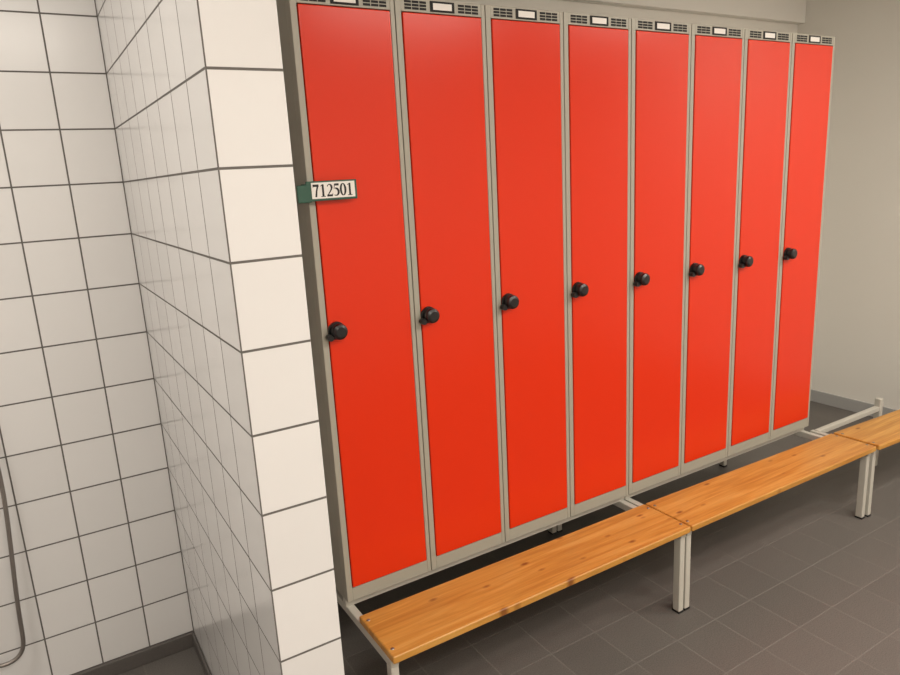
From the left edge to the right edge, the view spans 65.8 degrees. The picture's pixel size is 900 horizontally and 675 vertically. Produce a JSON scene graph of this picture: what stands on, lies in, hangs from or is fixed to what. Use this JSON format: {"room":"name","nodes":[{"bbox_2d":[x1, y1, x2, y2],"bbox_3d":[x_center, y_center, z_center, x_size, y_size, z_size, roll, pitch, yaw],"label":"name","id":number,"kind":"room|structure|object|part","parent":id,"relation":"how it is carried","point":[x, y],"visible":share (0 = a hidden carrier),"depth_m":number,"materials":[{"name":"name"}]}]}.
{"room":"changing room","nodes":[
{"label":"changing room","id":0,"kind":"room"},
{"bbox_2d":[0,0,193,674],"bbox_3d":[-2.004,-0.087,1.946,2.031,2.750,0.512,-11,15,-30],"label":"wall","id":1,"kind":"structure","parent":0,"point":[100,573],"depth_m":2.19,"materials":[{"name":"white tile"}]},
{"bbox_2d":[0,468,25,667],"bbox_3d":[-1.496,0.204,1.911,0.364,1.755,0.177,-11,15,-30],"label":"shower","id":2,"kind":"object","parent":1,"relation":"attached to","point":[2,488],"visible":1,"depth_m":2.15,"materials":[{"name":"silver metal"}]},
{"bbox_2d":[74,631,193,674],"bbox_3d":[-1.744,1.256,2.064,1.910,0.056,0.012,-11,15,-30],"label":"baseboard","id":3,"kind":"structure","parent":1,"relation":"attached to","point":[123,664],"depth_m":2.45,"materials":[{"name":"grey tile"}]},
{"bbox_2d":[118,401,899,674],"bbox_3d":[0.931,1.300,1.601,6.220,0.100,4.630,-11,15,-30],"label":"floor","id":4,"kind":"structure","parent":0,"point":[789,582],"depth_m":2.63,"materials":[{"name":"grey tile"}]},
{"bbox_2d":[95,0,344,674],"bbox_3d":[-0.770,-0.164,1.985,0.131,2.750,1.715,-11,15,-30],"label":"wall partition","id":5,"kind":"structure","parent":4,"relation":"on","point":[197,87],"depth_m":1.38,"materials":[{"name":"white tile"}]},
{"bbox_2d":[192,633,211,674],"bbox_3d":[-0.621,1.201,2.038,0.010,0.056,1.190,-11,15,-30],"label":"baseboard","id":6,"kind":"structure","parent":5,"relation":"attached to","point":[198,650],"depth_m":2.42,"materials":[{"name":"grey tile"}]},
{"bbox_2d":[336,497,690,674],"bbox_3d":[0.161,0.882,2.552,1.196,0.360,0.778,-11,15,-30],"label":"wooden bench","id":7,"kind":"object","parent":4,"relation":"on","point":[403,629],"visible":0.6,"depth_m":2.23,"materials":[{"name":"brown wood"}]},
{"bbox_2d":[276,0,430,602],"bbox_3d":[-0.354,-0.094,2.209,0.297,1.747,0.540,-11,15,-30],"label":"locker","id":8,"kind":"object","parent":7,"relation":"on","point":[340,62],"visible":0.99,"depth_m":1.99,"materials":[{"name":"red metal"}]},
{"bbox_2d":[296,179,357,203],"bbox_3d":[-0.333,-0.394,1.870,0.171,0.055,0.027,-11,15,-30],"label":"number sign","id":9,"kind":"object","parent":8,"relation":"attached to","point":[311,191],"visible":1,"depth_m":1.86,"materials":[{"name":"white plastic"}]},
{"bbox_3d":[-0.316,-0.016,1.948,0.062,0.052,0.037,-11,15,-30],"label":"lock knob","id":10,"kind":"part","parent":8,"relation":"part of","materials":[{"name":"black plastic"}]},
{"bbox_2d":[394,0,504,569],"bbox_3d":[-0.100,-0.143,2.359,0.297,1.747,0.540,-11,15,-30],"label":"locker","id":11,"kind":"object","parent":7,"relation":"on","point":[441,45],"visible":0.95,"depth_m":2.13,"materials":[{"name":"red metal"}]},
{"bbox_3d":[-0.061,-0.066,2.098,0.062,0.052,0.037,-11,15,-30],"label":"lock knob","id":12,"kind":"part","parent":11,"relation":"part of","materials":[{"name":"black plastic"}]},
{"bbox_2d":[484,5,569,541],"bbox_3d":[0.155,-0.192,2.509,0.297,1.747,0.540,-11,15,-30],"label":"locker","id":13,"kind":"object","parent":7,"relation":"on","point":[524,47],"visible":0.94,"depth_m":2.29,"materials":[{"name":"red metal"}]},
{"bbox_3d":[0.194,-0.115,2.248,0.062,0.052,0.037,-11,15,-30],"label":"lock knob","id":14,"kind":"part","parent":13,"relation":"part of","materials":[{"name":"black plastic"}]},
{"bbox_2d":[563,12,630,516],"bbox_3d":[0.410,-0.241,2.660,0.297,1.747,0.540,-11,15,-30],"label":"locker","id":15,"kind":"object","parent":7,"relation":"on","point":[596,48],"visible":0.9,"depth_m":2.44,"materials":[{"name":"red metal"}]},
{"bbox_3d":[0.449,-0.164,2.398,0.062,0.052,0.037,-11,15,-30],"label":"lock knob","id":16,"kind":"part","parent":15,"relation":"part of","materials":[{"name":"black plastic"}]},
{"bbox_2d":[556,428,875,610],"bbox_3d":[1.184,0.686,3.148,1.196,0.360,0.790,-11,15,-30],"label":"wooden bench","id":17,"kind":"object","parent":4,"relation":"on","point":[697,506],"visible":0.62,"depth_m":2.83,"materials":[{"name":"brown wood"}]},
{"bbox_2d":[628,18,690,494],"bbox_3d":[0.665,-0.290,2.810,0.297,1.747,0.540,-11,15,-30],"label":"locker","id":18,"kind":"object","parent":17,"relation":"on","point":[660,50],"visible":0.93,"depth_m":2.59,"materials":[{"name":"red metal"}]},
{"bbox_3d":[0.704,-0.213,2.549,0.062,0.052,0.037,-11,15,-30],"label":"lock knob","id":19,"kind":"part","parent":18,"relation":"part of","materials":[{"name":"black plastic"}]},
{"bbox_2d":[680,24,744,474],"bbox_3d":[0.920,-0.340,2.960,0.297,1.747,0.540,-11,15,-30],"label":"locker","id":20,"kind":"object","parent":17,"relation":"on","point":[717,52],"visible":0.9,"depth_m":2.74,"materials":[{"name":"red metal"}]},
{"bbox_3d":[0.959,-0.262,2.699,0.062,0.052,0.037,-11,15,-30],"label":"lock knob","id":21,"kind":"part","parent":20,"relation":"part of","materials":[{"name":"black plastic"}]},
{"bbox_2d":[727,29,791,456],"bbox_3d":[1.175,-0.389,3.110,0.297,1.747,0.540,-11,15,-30],"label":"locker","id":22,"kind":"object","parent":17,"relation":"on","point":[767,54],"visible":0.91,"depth_m":2.89,"materials":[{"name":"red metal"}]},
{"bbox_3d":[1.214,-0.311,2.849,0.062,0.052,0.037,-11,15,-30],"label":"lock knob","id":23,"kind":"part","parent":22,"relation":"part of","materials":[{"name":"black plastic"}]},
{"bbox_2d":[770,33,834,439],"bbox_3d":[1.430,-0.438,3.261,0.297,1.747,0.540,-11,15,-30],"label":"locker","id":24,"kind":"object","parent":17,"relation":"on","point":[812,56],"visible":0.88,"depth_m":3.04,"materials":[{"name":"red metal"}]},
{"bbox_3d":[1.469,-0.361,2.999,0.062,0.052,0.037,-11,15,-30],"label":"lock knob","id":25,"kind":"part","parent":24,"relation":"part of","materials":[{"name":"black plastic"}]},
{"bbox_2d":[810,397,899,516],"bbox_3d":[2.350,0.522,3.532,1.196,0.378,0.377,-11,15,-30],"label":"wooden bench","id":26,"kind":"object","parent":4,"relation":"on","point":[882,431],"visible":0.7,"depth_m":3.27,"materials":[{"name":"brown wood"}]},
{"bbox_2d":[439,0,797,32],"bbox_3d":[0.587,-0.643,3.708,4.058,2.750,0.100,-11,15,-30],"label":"wall","id":27,"kind":"structure","parent":0,"point":[550,5],"depth_m":3.69,"materials":[{"name":"white paint"}]},
{"bbox_2d":[566,0,805,23],"bbox_3d":[0.520,-1.803,3.342,3.956,0.319,0.049,-11,15,-30],"label":"trim","id":28,"kind":"structure","parent":27,"relation":"attached to","point":[782,11],"depth_m":4.00,"materials":[{"name":"white paint"}]},
{"bbox_2d":[797,0,899,409],"bbox_3d":[3.483,-0.579,2.766,0.100,2.750,4.530,-11,15,-30],"label":"wall","id":29,"kind":"structure","parent":0,"point":[856,354],"depth_m":4.24,"materials":[{"name":"white paint"}]},
{"bbox_2d":[810,389,895,416],"bbox_3d":[3.481,0.720,3.083,0.012,0.080,4.405,-11,15,-30],"label":"baseboard","id":30,"kind":"structure","parent":29,"relation":"attached to","point":[833,400],"depth_m":4.54,"materials":[{"name":"grey"}]}
]}

